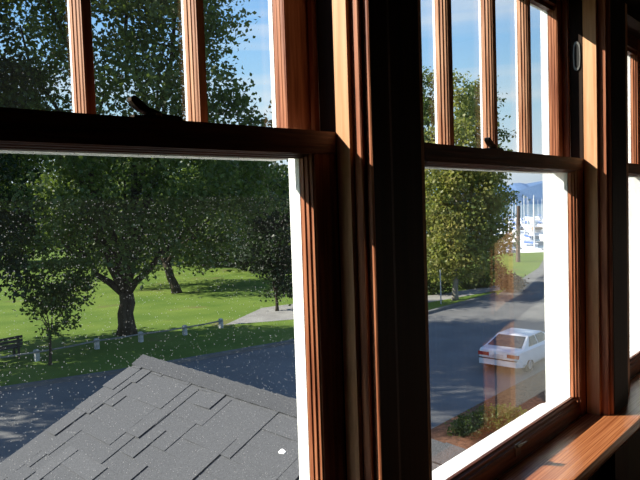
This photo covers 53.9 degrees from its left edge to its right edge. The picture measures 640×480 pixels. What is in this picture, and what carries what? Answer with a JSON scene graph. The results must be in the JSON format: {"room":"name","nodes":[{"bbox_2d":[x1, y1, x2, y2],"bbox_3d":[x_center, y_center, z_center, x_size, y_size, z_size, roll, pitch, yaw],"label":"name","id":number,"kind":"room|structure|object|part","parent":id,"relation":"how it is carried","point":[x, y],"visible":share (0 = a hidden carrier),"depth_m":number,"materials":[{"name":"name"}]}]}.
{"room":"house upstairs room","nodes":[
{"label":"house upstairs room","id":0,"kind":"room"},
{"bbox_2d":[0,354,466,479],"bbox_3d":[-0.558,3.418,5.974,9.362,3.642,6.152,-5,4,-44],"label":"porch roof","id":1,"kind":"structure","parent":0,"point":[156,419],"depth_m":6.59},
{"bbox_2d":[588,0,639,479],"bbox_3d":[-0.370,0.195,1.124,6.858,2.720,0.388,-5,4,-44],"label":"wall","id":2,"kind":"structure","parent":0,"point":[634,441],"depth_m":2.77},
{"bbox_2d":[0,0,382,479],"bbox_3d":[-0.301,-0.051,1.061,0.906,1.747,0.263,-4,4,-41],"label":"window","id":3,"kind":"structure","parent":2,"relation":"in","point":[312,129],"depth_m":1.26,"materials":[{"name":"brown wood"}]},
{"bbox_3d":[-0.310,-0.170,1.079,0.632,0.049,0.076,-4,4,-41],"label":"rail","id":4,"kind":"part","parent":3,"relation":"part of","materials":[{"name":"brown wood"}]},
{"bbox_3d":[-0.281,-0.169,1.028,0.802,0.054,0.037,-4,4,-41],"label":"meeting rail","id":5,"kind":"part","parent":3,"relation":"part of","materials":[{"name":"brown wood"}]},
{"bbox_3d":[-0.339,-0.491,1.065,0.804,0.680,0.047,-4,4,-41],"label":"sash","id":6,"kind":"part","parent":3,"relation":"part of","materials":[{"name":"brown wood"}]},
{"bbox_3d":[-0.271,0.290,1.057,0.804,0.973,0.047,-4,4,-41],"label":"sash","id":7,"kind":"part","parent":3,"relation":"part of","materials":[{"name":"brown wood"}]},
{"bbox_2d":[369,0,428,479],"bbox_3d":[0.101,0.175,1.425,0.241,2.694,0.223,1,4,42],"label":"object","id":8,"kind":"structure","parent":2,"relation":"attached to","point":[394,44],"depth_m":1.36,"materials":[{"name":"brown wood"}]},
{"bbox_2d":[417,0,613,479],"bbox_3d":[0.569,-0.127,1.976,0.274,1.747,1.287,1,4,42],"label":"window","id":9,"kind":"structure","parent":2,"relation":"in","point":[568,162],"depth_m":2.35,"materials":[{"name":"brown wood"}]},
{"bbox_3d":[0.556,-0.246,2.006,0.084,0.049,1.033,1,4,42],"label":"rail","id":10,"kind":"part","parent":9,"relation":"part of","materials":[{"name":"brown wood"}]},
{"bbox_3d":[0.588,-0.245,1.950,0.037,0.054,1.183,1,4,42],"label":"meeting rail","id":11,"kind":"part","parent":9,"relation":"part of","materials":[{"name":"brown wood"}]},
{"bbox_3d":[0.562,0.694,2.049,0.182,0.102,1.180,1,4,42],"label":"sill","id":12,"kind":"part","parent":9,"relation":"part of","materials":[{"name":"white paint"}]},
{"bbox_3d":[0.621,0.662,2.012,0.047,0.073,1.021,1,4,42],"label":"rail","id":13,"kind":"part","parent":9,"relation":"part of","materials":[{"name":"brown wood"}]},
{"bbox_3d":[0.521,-0.869,1.987,0.047,0.076,1.036,1,4,42],"label":"rail","id":14,"kind":"part","parent":9,"relation":"part of","materials":[{"name":"brown wood"}]},
{"bbox_3d":[0.518,-0.566,1.987,0.047,0.680,1.185,1,4,42],"label":"sash","id":15,"kind":"part","parent":9,"relation":"part of","materials":[{"name":"brown wood"}]},
{"bbox_3d":[0.597,0.214,1.979,0.047,0.973,1.185,1,4,42],"label":"sash","id":16,"kind":"part","parent":9,"relation":"part of","materials":[{"name":"brown wood"}]},
{"bbox_3d":[0.966,-0.692,2.370,0.027,0.110,0.004,1,4,42],"label":"pulley plate","id":17,"kind":"part","parent":9,"relation":"part of","materials":[{"name":"metal"}]},
{"bbox_2d":[497,373,639,479],"bbox_3d":[1.177,0.680,2.460,0.184,0.042,2.830,1,4,42],"label":"window stool","id":18,"kind":"structure","parent":2,"relation":"attached to","point":[579,450],"depth_m":2.10,"materials":[{"name":"brown wood"}]},
{"bbox_2d":[601,0,628,479],"bbox_3d":[1.109,0.084,2.553,0.236,2.694,0.283,1,4,42],"label":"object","id":19,"kind":"structure","parent":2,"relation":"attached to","point":[616,467],"depth_m":2.42,"materials":[{"name":"brown wood"}]},
{"bbox_2d":[625,3,639,392],"bbox_3d":[1.436,-0.206,2.973,0.234,1.747,0.799,1,4,42],"label":"window","id":20,"kind":"structure","parent":2,"relation":"in","point":[632,17],"depth_m":3.16,"materials":[{"name":"brown wood"}]},
{"bbox_3d":[1.393,-0.947,2.958,0.047,0.076,0.505,1,4,42],"label":"rail","id":21,"kind":"part","parent":20,"relation":"part of","materials":[{"name":"brown wood"}]},
{"bbox_3d":[1.400,-0.646,2.970,0.047,0.680,0.697,1,4,42],"label":"sash","id":22,"kind":"part","parent":20,"relation":"part of","materials":[{"name":"brown wood"}]},
{"bbox_3d":[1.470,-0.325,2.933,0.037,0.054,0.695,1,4,42],"label":"meeting rail","id":23,"kind":"part","parent":20,"relation":"part of","materials":[{"name":"brown wood"}]},
{"bbox_3d":[1.444,0.614,3.033,0.182,0.102,0.692,1,4,42],"label":"sill","id":24,"kind":"part","parent":20,"relation":"part of","materials":[{"name":"brown wood"}]},
{"bbox_3d":[1.505,0.582,2.998,0.047,0.073,0.530,1,4,42],"label":"rail","id":25,"kind":"part","parent":20,"relation":"part of","materials":[{"name":"brown wood"}]},
{"label":"outside","id":26,"kind":"structure","parent":0,"visible":0},
{"bbox_2d":[0,236,543,385],"bbox_3d":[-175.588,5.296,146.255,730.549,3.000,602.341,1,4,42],"label":"ground","id":27,"kind":"structure","parent":26,"point":[233,295],"depth_m":31.97,"materials":[{"name":"green plant"}]},
{"bbox_2d":[0,335,22,358],"bbox_3d":[-12.332,4.221,24.240,0.490,0.900,1.600,0,4,38],"label":"park bench","id":28,"kind":"object","parent":27,"relation":"on","point":[14,346],"visible":1,"depth_m":24.45,"materials":[{"name":"brown wood"}]},
{"bbox_2d":[0,162,43,255],"bbox_3d":[-41.860,-3.589,72.318,19.407,14.287,18.832,1,4,42],"label":"tree","id":29,"kind":"object","parent":27,"relation":"on","point":[30,211],"visible":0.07,"depth_m":70.89,"materials":[{"name":"green plant"}]},
{"bbox_2d":[0,8,51,311],"bbox_3d":[-15.630,-2.345,23.022,10.617,14.531,9.522,0,3,31],"label":"tree","id":30,"kind":"object","parent":27,"relation":"on","point":[15,267],"visible":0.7,"depth_m":23.68,"materials":[{"name":"green plant"}]},
{"bbox_2d":[0,157,59,263],"bbox_3d":[-36.958,-3.162,75.088,14.636,14.712,15.222,1,4,42],"label":"tree","id":31,"kind":"object","parent":27,"relation":"on","point":[32,167],"visible":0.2,"depth_m":73.08,"materials":[{"name":"green plant"}]},
{"bbox_2d":[4,250,105,364],"bbox_3d":[-9.719,2.515,23.431,3.521,4.328,2.399,-3,3,-15],"label":"young tree","id":32,"kind":"object","parent":27,"relation":"on","point":[51,299],"visible":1,"depth_m":23.20,"materials":[{"name":"green plant"}]},
{"bbox_2d":[20,156,119,263],"bbox_3d":[-27.500,-3.864,71.446,12.089,15.093,12.789,-1,3,18],"label":"tree","id":33,"kind":"object","parent":27,"relation":"on","point":[46,183],"visible":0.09,"depth_m":68.65,"materials":[{"name":"green plant"}]},
{"bbox_2d":[0,318,222,361],"bbox_3d":[-8.715,4.245,26.043,11.021,0.470,0.580,-4,4,-39],"label":"rail fence","id":34,"kind":"object","parent":27,"relation":"on","point":[36,352],"visible":1,"depth_m":26.14,"materials":[{"name":"white wood"}]},
{"bbox_3d":[-11.856,4.352,23.351,2.564,0.090,0.070,-4,3,-31],"label":"rail","id":35,"kind":"part","parent":34,"relation":"part of","materials":[{"name":"white wood"}]},
{"bbox_3d":[-10.835,4.415,24.094,0.160,0.470,0.160,1,4,42],"label":"post","id":36,"kind":"part","parent":34,"relation":"part of","materials":[{"name":"white wood"}]},
{"bbox_3d":[-9.936,4.208,24.921,0.070,0.090,2.454,1,4,43],"label":"rail","id":37,"kind":"part","parent":34,"relation":"part of","materials":[{"name":"white wood"}]},
{"bbox_3d":[-9.177,4.268,25.896,0.160,0.470,0.160,1,4,42],"label":"post","id":38,"kind":"part","parent":34,"relation":"part of","materials":[{"name":"white wood"}]},
{"bbox_3d":[-8.362,4.081,26.382,1.869,0.090,0.070,-4,4,-37],"label":"rail","id":39,"kind":"part","parent":34,"relation":"part of","materials":[{"name":"white wood"}]},
{"bbox_3d":[-7.686,4.161,27.015,0.160,0.470,0.160,1,4,42],"label":"post","id":40,"kind":"part","parent":34,"relation":"part of","materials":[{"name":"white wood"}]},
{"bbox_3d":[-6.803,3.969,27.552,2.038,0.090,0.070,-4,4,-37],"label":"rail","id":41,"kind":"part","parent":34,"relation":"part of","materials":[{"name":"white wood"}]},
{"bbox_3d":[-6.060,4.045,28.235,0.160,0.470,0.160,1,4,42],"label":"post","id":42,"kind":"part","parent":34,"relation":"part of","materials":[{"name":"white wood"}]},
{"bbox_3d":[-5.293,3.852,28.863,0.070,0.090,1.982,1,4,45],"label":"rail","id":43,"kind":"part","parent":34,"relation":"part of","materials":[{"name":"wood"}]},
{"bbox_3d":[-4.666,3.927,29.637,0.160,0.470,0.160,1,4,42],"label":"post","id":44,"kind":"part","parent":34,"relation":"part of","materials":[{"name":"grey wood"}]},
{"bbox_2d":[98,157,175,262],"bbox_3d":[-19.223,-4.134,69.858,11.778,13.495,12.018,1,4,45],"label":"tree","id":45,"kind":"object","parent":27,"relation":"on","point":[131,157],"visible":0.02,"depth_m":67.50,"materials":[{"name":"green plant"}]},
{"bbox_2d":[0,0,289,335],"bbox_3d":[-10.195,-6.055,25.459,19.122,21.293,11.466,-1,3,15],"label":"broadleaf tree","id":46,"kind":"object","parent":27,"relation":"on","point":[121,260],"visible":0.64,"depth_m":24.70,"materials":[{"name":"green plant"}]},
{"bbox_2d":[83,157,258,293],"bbox_3d":[-10.627,-2.464,45.328,11.816,12.304,15.080,-4,3,-30],"label":"leaning tree","id":47,"kind":"object","parent":27,"relation":"on","point":[175,287],"visible":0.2,"depth_m":43.50,"materials":[{"name":"green plant"}]},
{"bbox_2d":[161,161,233,266],"bbox_3d":[-10.994,-3.147,63.136,11.294,13.063,10.800,1,4,42],"label":"tree","id":48,"kind":"object","parent":27,"relation":"on","point":[192,167],"visible":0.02,"depth_m":61.97,"materials":[{"name":"green plant"}]},
{"bbox_2d":[199,160,287,271],"bbox_3d":[-6.670,-2.408,58.089,11.908,12.774,11.998,1,4,42],"label":"tree","id":49,"kind":"object","parent":27,"relation":"on","point":[239,266],"visible":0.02,"depth_m":55.86,"materials":[{"name":"green plant"}]},
{"bbox_2d":[0,293,496,391],"bbox_3d":[-10.861,4.808,19.584,55.332,0.150,2.256,-4,4,-38],"label":"curb","id":50,"kind":"object","parent":27,"relation":"on","point":[234,351],"visible":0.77,"depth_m":23.15,"materials":[{"name":"concrete"}]},
{"bbox_2d":[246,160,291,271],"bbox_3d":[-1.786,-1.626,56.212,12.151,10.932,11.166,-3,3,-14],"label":"tree","id":51,"kind":"object","parent":27,"relation":"on","point":[287,160],"visible":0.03,"depth_m":53.80,"materials":[{"name":"green plant"}]},
{"bbox_2d":[440,269,441,303],"bbox_3d":[6.613,2.566,34.545,0.065,1.900,0.065,-1,3,19],"label":"sign pole","id":52,"kind":"object","parent":27,"relation":"on","point":[440,269],"visible":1,"depth_m":34.53,"materials":[{"name":"grey metal"}]},
{"bbox_2d":[427,262,462,294],"bbox_3d":[7.033,2.302,38.545,3.330,2.344,2.663,-2,3,2],"label":"round shrub","id":53,"kind":"object","parent":27,"relation":"on","point":[435,287],"visible":0.41,"depth_m":38.12,"materials":[{"name":"green plant"}]},
{"bbox_2d":[424,69,519,300],"bbox_3d":[7.864,-3.149,35.643,6.387,13.243,5.776,-4,4,-35],"label":"autumn tree","id":54,"kind":"object","parent":27,"relation":"on","point":[463,246],"visible":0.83,"depth_m":34.92,"materials":[{"name":"green plant"}]},
{"bbox_2d":[452,269,497,288],"bbox_3d":[10.059,2.614,41.149,3.525,1.752,2.586,-2,3,-5],"label":"shrub","id":55,"kind":"object","parent":27,"relation":"on","point":[486,278],"visible":0.52,"depth_m":40.59,"materials":[{"name":"green plant"}]},
{"bbox_2d":[422,66,530,290],"bbox_3d":[8.297,-4.161,42.208,7.133,14.646,12.924,1,4,42],"label":"tree","id":56,"kind":"object","parent":27,"relation":"on","point":[428,103],"visible":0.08,"depth_m":41.86,"materials":[{"name":"green plant"}]},
{"bbox_2d":[431,369,545,448],"bbox_3d":[11.905,4.064,20.603,6.680,0.050,34.000,1,4,42],"label":"planting bed","id":57,"kind":"object","parent":27,"relation":"on","point":[530,392],"visible":0.14,"depth_m":17.21,"materials":[{"name":"brown soil"}]},
{"bbox_2d":[445,404,501,439],"bbox_3d":[3.635,4.349,15.023,1.232,0.802,1.250,1,4,42],"label":"shrub","id":58,"kind":"object","parent":57,"relation":"on","point":[460,428],"visible":0.96,"depth_m":14.85,"materials":[{"name":"green plant"}]},
{"bbox_2d":[475,403,526,431],"bbox_3d":[4.290,4.280,15.092,1.247,0.741,1.100,-3,3,-16],"label":"shrub","id":59,"kind":"object","parent":57,"relation":"on","point":[505,414],"visible":0.66,"depth_m":14.95,"materials":[{"name":"green plant"}]},
{"bbox_2d":[475,260,509,277],"bbox_3d":[12.303,2.176,45.745,2.802,1.980,3.398,1,4,42],"label":"shrub","id":60,"kind":"object","parent":27,"relation":"on","point":[502,270],"visible":0.41,"depth_m":45.38,"materials":[{"name":"green plant"}]},
{"bbox_2d":[493,270,529,290],"bbox_3d":[11.753,2.621,38.631,2.205,1.550,2.053,-2,3,-1],"label":"shrub","id":61,"kind":"object","parent":27,"relation":"on","point":[511,282],"visible":1,"depth_m":38.27,"materials":[{"name":"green plant"}]},
{"bbox_2d":[516,206,519,261],"bbox_3d":[17.931,-0.540,56.990,0.400,5.079,0.667,1,4,42],"label":"wooden pole","id":62,"kind":"object","parent":27,"relation":"on","point":[518,207],"visible":0.91,"depth_m":56.87,"materials":[{"name":"wood"}]},
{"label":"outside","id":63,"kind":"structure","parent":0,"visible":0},
{"bbox_2d":[467,183,542,204],"bbox_3d":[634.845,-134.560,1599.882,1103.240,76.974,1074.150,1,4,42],"label":"mountain","id":64,"kind":"structure","parent":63,"point":[536,190],"depth_m":1514.68},
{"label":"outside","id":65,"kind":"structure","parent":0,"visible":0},
{"bbox_2d":[226,304,293,324],"bbox_3d":[1.532,3.550,37.386,4.282,0.040,18.610,1,4,42],"label":"path","id":66,"kind":"structure","parent":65,"point":[266,314],"depth_m":32.56,"materials":[{"name":"concrete"}]},
{"bbox_2d":[225,165,292,310],"bbox_3d":[-2.497,-0.082,34.050,4.851,7.954,4.622,-4,4,-38],"label":"slender tree","id":67,"kind":"object","parent":66,"relation":"on","point":[275,257],"visible":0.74,"depth_m":33.55,"materials":[{"name":"green plant"}]},
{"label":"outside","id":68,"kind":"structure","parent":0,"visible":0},
{"bbox_2d":[436,181,542,191],"bbox_3d":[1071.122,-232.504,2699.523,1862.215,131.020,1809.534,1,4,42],"label":"ridge","id":69,"kind":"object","parent":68,"point":[516,186],"depth_m":2649.27,"materials":[{"name":"blue"}]},
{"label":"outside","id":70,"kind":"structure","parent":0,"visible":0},
{"bbox_2d":[0,259,545,462],"bbox_3d":[-10.089,4.859,19.534,27.792,0.062,135.697,1,4,43],"label":"road","id":71,"kind":"structure","parent":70,"point":[459,382],"depth_m":21.00,"materials":[{"name":"grey asphalt"}]},
{"bbox_2d":[478,328,544,371],"bbox_3d":[7.005,3.601,21.577,1.747,1.113,4.112,1,4,42],"label":"car","id":72,"kind":"object","parent":71,"relation":"on","point":[511,347],"visible":0.75,"depth_m":20.39,"materials":[{"name":"white paint"}]},
{"bbox_2d":[478,350,488,355],"bbox_3d":[5.329,3.662,20.451,0.373,0.109,0.104,1,4,42],"label":"tail light","id":73,"kind":"object","parent":72,"relation":"attached to","point":[481,352],"depth_m":20.41,"materials":[{"name":"red plastic"}]},
{"bbox_3d":[5.672,3.690,20.090,0.364,0.101,0.037,1,4,42],"label":"number plate","id":74,"kind":"part","parent":72,"relation":"part of","materials":[{"name":"white metal"}]},
{"bbox_2d":[507,355,519,359],"bbox_3d":[6.068,3.671,19.789,0.373,0.109,0.104,1,4,42],"label":"tail light","id":75,"kind":"object","parent":72,"relation":"attached to","point":[509,357],"depth_m":19.73,"materials":[{"name":"plastic"}]},
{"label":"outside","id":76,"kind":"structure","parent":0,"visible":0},
{"bbox_2d":[426,204,543,248],"bbox_3d":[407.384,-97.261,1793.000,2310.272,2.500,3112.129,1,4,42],"label":"sea","id":77,"kind":"structure","parent":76,"point":[538,207],"depth_m":399.10,"materials":[{"name":"liquid"}]},
{"bbox_2d":[482,248,543,253],"bbox_3d":[32.713,1.410,84.673,19.671,0.750,17.776,1,4,42],"label":"dock","id":78,"kind":"object","parent":77,"relation":"on","point":[512,250],"visible":0.02,"depth_m":84.09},
{"bbox_2d":[508,201,520,229],"bbox_3d":[46.218,-6.059,150.939,2.557,8.144,8.050,-2,3,4],"label":"sailboat","id":79,"kind":"object","parent":77,"relation":"on","point":[512,201],"visible":0.32,"depth_m":151.09,"materials":[{"name":"white plastic"}]},
{"bbox_2d":[508,230,531,241],"bbox_3d":[33.470,-0.370,104.430,2.559,2.376,6.763,-2,3,-5],"label":"motorboat","id":80,"kind":"object","parent":77,"relation":"on","point":[521,231],"visible":0.4,"depth_m":103.58,"materials":[{"name":"white plastic"}]},
{"bbox_2d":[520,206,526,224],"bbox_3d":[58.961,-7.831,184.255,2.315,7.374,7.288,-2,3,6],"label":"sailboat","id":81,"kind":"object","parent":77,"relation":"on","point":[521,221],"visible":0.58,"depth_m":183.71,"materials":[{"name":"white plastic"}]},
{"bbox_2d":[506,241,543,245],"bbox_3d":[38.515,0.450,99.624,23.040,0.750,20.791,1,4,42],"label":"dock","id":82,"kind":"object","parent":77,"relation":"on","point":[538,242],"visible":0.02,"depth_m":99.03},
{"bbox_2d":[520,197,533,230],"bbox_3d":[48.816,-6.051,148.557,2.576,8.206,8.111,-2,3,-1],"label":"sailboat","id":83,"kind":"object","parent":77,"relation":"on","point":[527,225],"visible":0.62,"depth_m":148.10,"materials":[{"name":"white plastic"}]},
{"bbox_2d":[523,200,532,220],"bbox_3d":[74.487,-10.534,225.114,2.377,7.570,7.482,-2,3,-3],"label":"sailboat","id":84,"kind":"object","parent":77,"relation":"on","point":[529,218],"visible":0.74,"depth_m":224.15,"materials":[{"name":"white plastic"}]},
{"bbox_2d":[520,196,537,248],"bbox_3d":[29.749,-2.450,91.415,2.551,8.126,8.031,-2,3,5],"label":"sailboat","id":85,"kind":"object","parent":77,"relation":"on","point":[522,244],"visible":0.5,"depth_m":89.90,"materials":[{"name":"white plastic"}]},
{"bbox_2d":[515,195,543,252],"bbox_3d":[25.657,-1.430,75.792,2.496,7.949,7.857,-2,3,-2],"label":"sailboat","id":86,"kind":"object","parent":77,"relation":"on","point":[526,249],"visible":0.61,"depth_m":75.41,"materials":[{"name":"white plastic"}]},
{"bbox_2d":[529,218,539,224],"bbox_3d":[63.134,-8.262,186.130,2.448,7.796,7.706,-2,3,3],"label":"sailboat","id":87,"kind":"object","parent":77,"relation":"on","point":[530,221],"visible":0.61,"depth_m":183.98,"materials":[{"name":"white plastic"}]},
{"bbox_2d":[527,226,543,235],"bbox_3d":[42.313,-1.649,124.696,2.409,2.237,6.367,-2,3,3],"label":"motorboat","id":88,"kind":"object","parent":77,"relation":"on","point":[538,229],"visible":0.73,"depth_m":122.34,"materials":[{"name":"white plastic"}]},
{"bbox_2d":[537,213,542,229],"bbox_3d":[52.430,-5.950,148.944,2.415,7.691,7.602,-2,3,3],"label":"sailboat","id":89,"kind":"object","parent":77,"relation":"on","point":[541,225],"visible":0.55,"depth_m":148.62,"materials":[{"name":"white plastic"}]},
{"bbox_2d":[539,234,543,240],"bbox_3d":[38.703,-2.996,107.589,2.160,6.880,6.801,-2,3,0],"label":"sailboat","id":90,"kind":"object","parent":77,"relation":"on","point":[541,236],"visible":0.21,"depth_m":108.08,"materials":[{"name":"white plastic"}]},
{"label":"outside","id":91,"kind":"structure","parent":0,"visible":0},
{"bbox_2d":[428,285,499,302],"bbox_3d":[8.789,3.252,38.549,8.788,0.038,1.823,-4,4,-38],"label":"sidewalk","id":92,"kind":"structure","parent":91,"point":[431,298],"depth_m":38.24,"materials":[{"name":"concrete"}]}
]}

